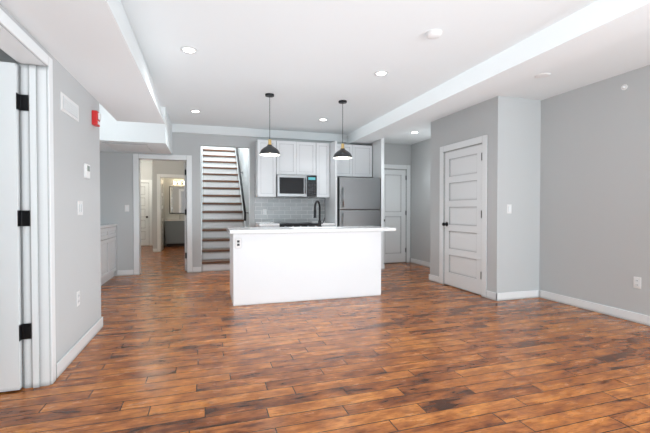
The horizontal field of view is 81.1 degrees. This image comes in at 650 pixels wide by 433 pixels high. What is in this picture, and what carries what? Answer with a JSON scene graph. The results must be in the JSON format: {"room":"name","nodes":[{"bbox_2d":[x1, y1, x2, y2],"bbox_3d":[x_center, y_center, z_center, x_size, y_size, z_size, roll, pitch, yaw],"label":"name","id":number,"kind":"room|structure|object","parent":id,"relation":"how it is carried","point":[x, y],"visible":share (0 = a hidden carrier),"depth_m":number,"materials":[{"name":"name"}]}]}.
{"room":"kitchen","nodes":[
{"label":"kitchen","id":0,"kind":"room"},
{"bbox_2d":[0,49,21,305],"bbox_3d":[-2.827,-0.265,3.465,1.080,2.720,0.130,0,1,-17],"label":"wall","id":1,"kind":"structure","parent":0,"point":[5,57],"depth_m":3.38,"materials":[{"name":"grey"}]},
{"bbox_2d":[0,4,100,362],"bbox_3d":[-1.339,-0.222,0.740,0.130,2.720,6.220,0,1,-17],"label":"wall","id":2,"kind":"structure","parent":0,"point":[77,236],"depth_m":3.00,"materials":[{"name":"grey paint"}]},
{"bbox_2d":[0,62,30,391],"bbox_3d":[-2.298,0.072,2.269,0.861,2.065,0.133,0,1,-17],"label":"front door","id":3,"kind":"structure","parent":2,"relation":"in","point":[14,331],"depth_m":2.39,"materials":[{"name":"white wood"}]},
{"bbox_2d":[0,9,55,387],"bbox_3d":[-1.748,0.038,2.052,0.166,2.159,1.008,0,1,-17],"label":"door frame","id":4,"kind":"structure","parent":2,"relation":"attached to","point":[26,52],"depth_m":2.46,"materials":[{"name":"white wood"}]},
{"bbox_2d":[60,92,78,121],"bbox_3d":[-1.944,-0.831,2.904,0.014,0.130,0.390,0,1,-17],"label":"air vent","id":5,"kind":"object","parent":2,"relation":"in","point":[69,107],"visible":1,"depth_m":2.86,"materials":[{"name":"white plastic"}]},
{"bbox_2d":[76,290,79,305],"bbox_3d":[-1.991,0.662,3.069,0.010,0.116,0.070,0,1,-17],"label":"outlet","id":6,"kind":"object","parent":2,"relation":"attached to","point":[78,297],"visible":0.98,"depth_m":3.06,"materials":[{"name":"white plastic"}]},
{"bbox_2d":[78,201,82,214],"bbox_3d":[-2.014,-0.069,3.131,0.010,0.116,0.116,0,1,-17],"label":"light switch","id":7,"kind":"object","parent":2,"relation":"attached to","point":[80,207],"visible":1,"depth_m":3.11,"materials":[{"name":"white plastic"}]},
{"bbox_2d":[84,164,89,178],"bbox_3d":[-2.056,-0.392,3.285,0.024,0.120,0.110,0,1,-17],"label":"thermostat","id":8,"kind":"object","parent":2,"relation":"attached to","point":[86,170],"visible":1,"depth_m":3.25,"materials":[{"name":"white plastic"}]},
{"bbox_2d":[92,110,100,126],"bbox_3d":[-2.113,-0.905,3.518,0.060,0.130,0.105,0,1,-17],"label":"fire alarm","id":9,"kind":"object","parent":2,"relation":"attached to","point":[96,117],"visible":1,"depth_m":3.47,"materials":[{"name":"red plastic"}]},
{"bbox_2d":[0,0,164,123],"bbox_3d":[-1.145,-1.329,1.192,0.520,0.520,7.000,0,1,-17],"label":"ceiling","id":10,"kind":"structure","parent":0,"point":[92,48],"depth_m":2.52,"materials":[{"name":"white paint"}]},
{"bbox_2d":[140,162,184,244],"bbox_3d":[-5.458,-0.406,12.495,2.260,2.720,0.120,0,1,-17],"label":"wall","id":11,"kind":"structure","parent":0,"point":[146,170],"depth_m":12.50,"materials":[{"name":"grey paint"}]},
{"bbox_2d":[141,183,148,245],"bbox_3d":[-6.056,-0.070,12.236,0.714,2.035,0.123,0,1,-17],"label":"door","id":12,"kind":"structure","parent":11,"relation":"in","point":[144,214],"depth_m":12.33,"materials":[{"name":"white wood"}]},
{"bbox_2d":[141,180,152,245],"bbox_3d":[-6.076,-0.116,12.299,0.912,2.146,0.142,0,1,-17],"label":"door frame","id":13,"kind":"structure","parent":11,"relation":"attached to","point":[150,214],"depth_m":12.35,"materials":[{"name":"white wood"}]},
{"bbox_2d":[169,186,184,213],"bbox_3d":[-4.819,-0.548,12.613,0.650,0.900,0.027,0,1,-17],"label":"bathroom mirror","id":14,"kind":"object","parent":11,"relation":"attached to","point":[176,199],"visible":0.64,"depth_m":12.57,"materials":[{"name":"clear mirror"}]},
{"bbox_2d":[161,178,164,245],"bbox_3d":[-5.026,-0.391,11.520,0.100,2.720,2.000,0,1,-17],"label":"wall","id":15,"kind":"structure","parent":0,"point":[163,212],"depth_m":12.24,"materials":[{"name":"grey paint"}]},
{"bbox_2d":[152,160,184,248],"bbox_3d":[-4.254,-0.378,10.661,1.060,2.720,0.100,0,1,-17],"label":"wall","id":16,"kind":"structure","parent":0,"point":[168,167],"depth_m":10.49,"materials":[{"name":"grey paint"}]},
{"bbox_2d":[161,179,163,249],"bbox_3d":[-4.703,-0.047,10.929,0.040,2.030,0.630,0,1,-17],"label":"door","id":17,"kind":"structure","parent":16,"relation":"in","point":[162,236],"depth_m":11.00,"materials":[{"name":"white wood"}]},
{"bbox_2d":[157,174,183,251],"bbox_3d":[-4.254,-0.096,10.666,0.832,2.156,0.136,0,1,-17],"label":"door frame","id":18,"kind":"structure","parent":16,"relation":"attached to","point":[159,243],"depth_m":10.50,"materials":[{"name":"white wood"}]},
{"bbox_2d":[201,146,201,222],"bbox_3d":[-3.360,-1.707,9.977,0.250,5.400,5.900,0,1,-17],"label":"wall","id":19,"kind":"structure","parent":0,"point":[201,184],"depth_m":8.39,"materials":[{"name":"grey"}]},
{"bbox_2d":[184,162,186,270],"bbox_3d":[-2.741,-0.003,7.529,0.042,2.050,0.803,0,1,-17],"label":"hall door","id":20,"kind":"structure","parent":19,"relation":"in","point":[185,205],"depth_m":7.16,"materials":[{"name":"white wood"}]},
{"bbox_2d":[201,146,202,271],"bbox_3d":[-2.926,-0.662,9.056,0.013,3.340,4.110,0,1,-17],"label":"trim","id":21,"kind":"structure","parent":19,"relation":"attached to","point":[202,194],"depth_m":7.82,"materials":[{"name":"white wood"}]},
{"bbox_2d":[238,148,248,226],"bbox_3d":[-2.163,-1.704,9.787,0.120,5.400,4.820,0,1,-17],"label":"wall","id":22,"kind":"structure","parent":0,"point":[243,154],"depth_m":8.10,"materials":[{"name":"grey paint"}]},
{"bbox_2d":[234,148,245,226],"bbox_3d":[-2.084,-0.666,9.319,0.013,3.340,4.110,0,1,-17],"label":"trim","id":23,"kind":"structure","parent":22,"relation":"attached to","point":[234,148],"depth_m":9.39,"materials":[{"name":"white wood"}]},
{"bbox_2d":[236,148,247,220],"bbox_3d":[-2.103,-1.449,9.231,0.095,3.008,3.762,0,1,-17],"label":"handrail","id":24,"kind":"object","parent":22,"relation":"attached to","point":[242,194],"depth_m":8.18,"materials":[{"name":"black metal"}]},
{"bbox_2d":[100,132,410,275],"bbox_3d":[-1.477,-0.327,7.419,7.020,2.720,0.150,0,1,-17],"label":"wall","id":25,"kind":"structure","parent":0,"point":[116,182],"depth_m":6.94,"materials":[{"name":"grey paint"}]},
{"bbox_2d":[133,153,191,274],"bbox_3d":[-2.952,-0.042,6.961,0.982,2.166,0.186,0,1,-17],"label":"door frame","id":26,"kind":"structure","parent":25,"relation":"attached to","point":[138,157],"depth_m":6.85,"materials":[{"name":"white wood"}]},
{"bbox_2d":[200,145,249,226],"bbox_3d":[-1.906,-0.149,7.285,0.904,2.370,0.153,0,1,-17],"label":"trim","id":27,"kind":"structure","parent":25,"relation":"attached to","point":[249,180],"depth_m":7.35,"materials":[{"name":"white wood"}]},
{"bbox_2d":[255,139,278,196],"bbox_3d":[-1.104,-0.904,7.270,0.409,1.060,0.320,0,1,-17],"label":"upper cabinet","id":28,"kind":"object","parent":25,"relation":"attached to","point":[266,167],"depth_m":7.12,"materials":[{"name":"white wood"}]},
{"bbox_2d":[279,141,298,174],"bbox_3d":[-0.751,-1.119,7.377,0.441,0.635,0.320,0,1,-17],"label":"upper cabinet","id":29,"kind":"object","parent":25,"relation":"attached to","point":[288,150],"depth_m":7.24,"materials":[{"name":"white wood"}]},
{"bbox_2d":[276,174,316,197],"bbox_3d":[-0.576,-0.585,7.381,0.768,0.418,0.434,0,1,-17],"label":"microwave","id":30,"kind":"object","parent":29,"relation":"attached to","point":[303,186],"visible":1,"depth_m":7.21,"materials":[{"name":"silver metal"}]},
{"bbox_2d":[254,174,324,221],"bbox_3d":[-0.683,-0.363,7.584,1.435,0.933,0.008,0,1,-17],"label":"tile backsplash","id":31,"kind":"structure","parent":25,"relation":"attached to","point":[289,209],"depth_m":7.56,"materials":[{"name":"grey tile"}]},
{"bbox_2d":[299,142,314,174],"bbox_3d":[-0.436,-1.120,7.476,0.441,0.635,0.320,0,1,-17],"label":"upper cabinet","id":32,"kind":"object","parent":25,"relation":"attached to","point":[301,158],"depth_m":7.34,"materials":[{"name":"white wood"}]},
{"bbox_2d":[312,143,329,197],"bbox_3d":[-0.116,-0.909,7.579,0.339,1.060,0.320,0,1,-17],"label":"upper cabinet","id":33,"kind":"object","parent":25,"relation":"attached to","point":[322,150],"depth_m":7.44,"materials":[{"name":"white wood"}]},
{"bbox_2d":[337,144,354,177],"bbox_3d":[0.323,-1.121,7.714,0.489,0.640,0.320,0,1,-17],"label":"upper cabinet","id":34,"kind":"object","parent":25,"relation":"attached to","point":[345,167],"depth_m":7.59,"materials":[{"name":"white wood"}]},
{"bbox_2d":[355,145,371,177],"bbox_3d":[0.684,-1.123,7.827,0.488,0.640,0.320,0,1,-17],"label":"upper cabinet","id":35,"kind":"object","parent":25,"relation":"attached to","point":[363,153],"depth_m":7.70,"materials":[{"name":"white wood"}]},
{"bbox_2d":[384,169,406,262],"bbox_3d":[1.495,-0.007,8.263,0.629,2.035,0.123,0,1,-17],"label":"door","id":36,"kind":"structure","parent":25,"relation":"in","point":[394,209],"depth_m":8.31,"materials":[{"name":"white wood"}]},
{"bbox_2d":[384,164,410,262],"bbox_3d":[1.469,-0.054,8.339,0.822,2.146,0.172,0,1,-17],"label":"door frame","id":37,"kind":"structure","parent":25,"relation":"attached to","point":[407,168],"depth_m":8.36,"materials":[{"name":"white wood"}]},
{"bbox_2d":[314,221,334,224],"bbox_3d":[-0.039,0.138,7.453,0.278,0.040,0.652,0,1,-17],"label":"countertop","id":38,"kind":"structure","parent":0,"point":[324,223],"depth_m":7.17,"materials":[{"name":"white stone"}]},
{"bbox_2d":[0,245,649,432],"bbox_3d":[-1.299,1.106,6.003,8.100,0.100,16.400,0,1,-17],"label":"floor","id":39,"kind":"structure","parent":0,"point":[173,346],"depth_m":2.82,"materials":[{"name":"brown wood"}]},
{"bbox_2d":[100,224,116,284],"bbox_3d":[-3.524,0.607,5.265,0.612,0.920,2.757,0,1,-17],"label":"base cabinet","id":40,"kind":"object","parent":39,"relation":"on","point":[108,251],"visible":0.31,"depth_m":6.12,"materials":[{"name":"white wood"}]},
{"bbox_2d":[165,214,184,246],"bbox_3d":[-4.725,0.441,12.345,0.840,1.030,0.610,0,1,-17],"label":"bathroom vanity","id":41,"kind":"object","parent":39,"relation":"on","point":[174,232],"visible":0.69,"depth_m":12.04,"materials":[{"name":"grey wood"}]},
{"bbox_2d":[202,146,243,271],"bbox_3d":[-2.611,-0.520,9.529,0.884,3.040,4.820,0,1,-17],"label":"stairs","id":42,"kind":"structure","parent":39,"relation":"on","point":[222,211],"depth_m":8.74,"materials":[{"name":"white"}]},
{"bbox_2d":[256,225,278,226],"bbox_3d":[-1.088,0.600,7.140,0.348,0.874,0.637,0,1,-17],"label":"base cabinet","id":43,"kind":"object","parent":39,"relation":"on","point":[256,225],"depth_m":6.83,"materials":[{"name":"grey"}]},
{"bbox_2d":[255,222,278,224],"bbox_3d":[-1.090,0.144,7.124,0.358,0.040,0.652,0,1,-17],"label":"countertop","id":44,"kind":"structure","parent":43,"relation":"on","point":[257,223],"depth_m":6.89,"materials":[{"name":"white stone"}]},
{"bbox_2d":[279,222,317,226],"bbox_3d":[-0.538,0.579,7.279,0.770,0.914,0.696,0,1,-17],"label":"range","id":45,"kind":"object","parent":39,"relation":"on","point":[294,224],"visible":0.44,"depth_m":7.00,"materials":[{"name":"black metal"}]},
{"bbox_2d":[230,230,381,305],"bbox_3d":[-0.275,0.631,5.186,1.950,0.876,0.718,0,1,-17],"label":"kitchen island","id":46,"kind":"object","parent":39,"relation":"on","point":[268,265],"depth_m":4.83,"materials":[{"name":"white wood"}]},
{"bbox_2d":[226,226,395,233],"bbox_3d":[-0.199,0.173,5.202,2.190,0.040,0.780,0,1,-17],"label":"island countertop","id":47,"kind":"structure","parent":46,"relation":"on","point":[310,229],"depth_m":4.89,"materials":[{"name":"white stone"}]},
{"bbox_2d":[313,200,324,226],"bbox_3d":[-0.082,-0.042,5.453,0.216,0.380,0.204,0,1,-17],"label":"faucet","id":48,"kind":"object","parent":47,"relation":"on","point":[319,220],"visible":0.98,"depth_m":5.51,"materials":[{"name":"black metal"}]},
{"bbox_2d":[325,141,336,225],"bbox_3d":[0.116,-0.203,7.500,0.036,2.470,0.648,0,1,-17],"label":"panel","id":49,"kind":"object","parent":39,"relation":"on","point":[331,209],"visible":0.5,"depth_m":7.34,"materials":[{"name":"white wood"}]},
{"bbox_2d":[337,177,379,225],"bbox_3d":[0.581,0.141,7.575,0.838,1.780,0.736,0,1,-17],"label":"fridge","id":50,"kind":"object","parent":39,"relation":"on","point":[358,201],"visible":0.54,"depth_m":7.26,"materials":[{"name":"grey metal"}]},
{"bbox_2d":[367,138,383,269],"bbox_3d":[1.011,-0.272,7.738,0.060,2.600,0.730,0,1,-17],"label":"panel","id":51,"kind":"object","parent":39,"relation":"on","point":[377,158],"visible":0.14,"depth_m":7.41,"materials":[{"name":"white wood"}]},
{"bbox_2d":[121,0,596,161],"bbox_3d":[-1.299,-1.724,5.959,8.100,0.120,16.400,0,1,-17],"label":"ceiling","id":52,"kind":"structure","parent":0,"point":[308,64],"depth_m":3.73,"materials":[{"name":"white paint"}]},
{"bbox_2d":[99,103,171,153],"bbox_3d":[-3.327,-1.391,6.115,1.520,0.550,1.200,0,1,-17],"label":"ceiling bulkhead","id":53,"kind":"object","parent":52,"relation":"attached to","point":[156,138],"visible":0.43,"depth_m":5.68,"materials":[{"name":"white paint"}]},
{"bbox_2d":[102,142,153,151],"bbox_3d":[-3.143,-1.110,6.135,0.620,0.013,0.780,0,1,-17],"label":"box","id":54,"kind":"object","parent":53,"relation":"attached to","point":[130,147],"visible":1,"depth_m":6.07,"materials":[{"name":"grey"}]},
{"bbox_2d":[180,46,197,53],"bbox_3d":[-1.330,-1.626,3.718,0.164,0.006,0.164,0,1,-17],"label":"recessed light","id":55,"kind":"object","parent":52,"relation":"in","point":[188,50],"visible":1,"depth_m":3.72,"materials":[{"name":"white"}]},
{"bbox_2d":[172,124,346,141],"bbox_3d":[-1.160,-1.611,7.388,3.380,0.150,0.060,0,1,-17],"label":"ceiling bulkhead","id":56,"kind":"object","parent":52,"relation":"attached to","point":[225,131],"visible":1,"depth_m":7.30,"materials":[{"name":"white paint"}]},
{"bbox_2d":[260,93,279,155],"bbox_3d":[-0.748,-1.243,5.144,0.274,0.815,0.274,0,1,-17],"label":"pendant light","id":57,"kind":"object","parent":52,"relation":"hanging from","point":[269,149],"visible":1,"depth_m":5.11,"materials":[{"name":"black metal"}]},
{"bbox_2d":[333,100,351,158],"bbox_3d":[0.254,-1.248,5.458,0.274,0.815,0.274,0,1,-17],"label":"pendant light","id":58,"kind":"object","parent":52,"relation":"hanging from","point":[342,153],"visible":1,"depth_m":5.42,"materials":[{"name":"black metal"}]},
{"bbox_2d":[374,71,387,75],"bbox_3d":[0.642,-1.635,4.347,0.164,0.006,0.164,0,1,-17],"label":"recessed light","id":59,"kind":"object","parent":52,"relation":"in","point":[380,73],"visible":1,"depth_m":4.34,"materials":[{"name":"white"}]},
{"bbox_2d":[426,29,441,38],"bbox_3d":[0.963,-1.603,3.358,0.144,0.040,0.144,0,1,-17],"label":"smoke detector","id":60,"kind":"object","parent":52,"relation":"attached to","point":[434,34],"visible":1,"depth_m":3.32,"materials":[{"name":"white plastic"}]},
{"bbox_2d":[346,0,649,144],"bbox_3d":[2.048,-1.525,3.474,0.400,0.200,9.450,0,1,-17],"label":"beam","id":61,"kind":"structure","parent":52,"relation":"attached to","point":[594,26],"depth_m":3.56,"materials":[{"name":"white paint"}]},
{"bbox_2d":[430,121,434,274],"bbox_3d":[2.083,-0.249,6.309,0.690,2.600,0.120,0,1,-17],"label":"wall","id":62,"kind":"structure","parent":0,"point":[432,179],"depth_m":6.20,"materials":[{"name":"grey paint"}]},
{"bbox_2d":[434,99,490,290],"bbox_3d":[2.019,-0.237,5.560,0.120,2.600,1.270,0,1,-17],"label":"wall","id":63,"kind":"structure","parent":0,"point":[473,121],"depth_m":5.49,"materials":[{"name":"grey paint"}]},
{"bbox_2d":[442,144,481,294],"bbox_3d":[1.966,0.036,5.480,0.123,2.035,0.872,0,1,-17],"label":"closet door","id":64,"kind":"structure","parent":63,"relation":"in","point":[462,223],"depth_m":5.47,"materials":[{"name":"white wood"}]},
{"bbox_2d":[439,134,487,297],"bbox_3d":[2.029,-0.009,5.509,0.142,2.146,1.052,0,1,-17],"label":"door frame","id":65,"kind":"structure","parent":63,"relation":"attached to","point":[483,140],"depth_m":5.12,"materials":[{"name":"white wood"}]},
{"bbox_2d":[490,96,540,292],"bbox_3d":[2.498,-0.228,4.982,0.690,2.600,0.120,0,1,-17],"label":"wall","id":66,"kind":"structure","parent":0,"point":[515,184],"depth_m":4.91,"materials":[{"name":"grey paint"}]},
{"bbox_2d":[507,204,511,212],"bbox_3d":[2.364,-0.097,4.874,0.070,0.116,0.010,0,1,-17],"label":"light switch","id":67,"kind":"object","parent":66,"relation":"attached to","point":[509,208],"visible":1,"depth_m":4.87,"materials":[{"name":"white plastic"}]},
{"bbox_2d":[384,29,649,144],"bbox_3d":[2.773,-1.568,3.700,1.120,0.120,9.450,0,1,-17],"label":"ceiling","id":68,"kind":"structure","parent":0,"point":[631,53],"depth_m":4.11,"materials":[{"name":"white paint"}]},
{"bbox_2d":[535,73,550,77],"bbox_3d":[2.332,-1.508,4.072,0.150,0.013,0.150,0,1,-17],"label":"disc","id":69,"kind":"object","parent":68,"relation":"attached to","point":[542,75],"visible":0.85,"depth_m":4.05,"materials":[{"name":"white plastic"}]},
{"bbox_2d":[411,65,649,315],"bbox_3d":[3.299,-0.272,3.964,0.230,2.720,9.600,0,1,-17],"label":"wall","id":70,"kind":"structure","parent":0,"point":[595,195],"depth_m":4.33,"materials":[{"name":"grey paint"}]},
{"bbox_2d":[56,249,649,378],"bbox_3d":[-0.899,1.010,5.761,6.920,0.100,15.500,0,1,-17],"label":"baseboard","id":71,"kind":"structure","parent":70,"relation":"attached to","point":[63,363],"depth_m":4.31,"materials":[{"name":"white wood"}]},
{"bbox_2d":[621,84,627,89],"bbox_3d":[3.143,-1.363,4.003,0.035,0.059,0.060,0,1,-17],"label":"sprinkler","id":72,"kind":"object","parent":70,"relation":"attached to","point":[624,86],"visible":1,"depth_m":4.00,"materials":[{"name":"white plastic"}]},
{"bbox_2d":[633,277,640,288],"bbox_3d":[3.200,0.679,3.896,0.010,0.116,0.070,0,1,-17],"label":"outlet","id":73,"kind":"object","parent":70,"relation":"attached to","point":[636,282],"visible":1,"depth_m":3.89,"materials":[{"name":"white plastic"}]}
]}

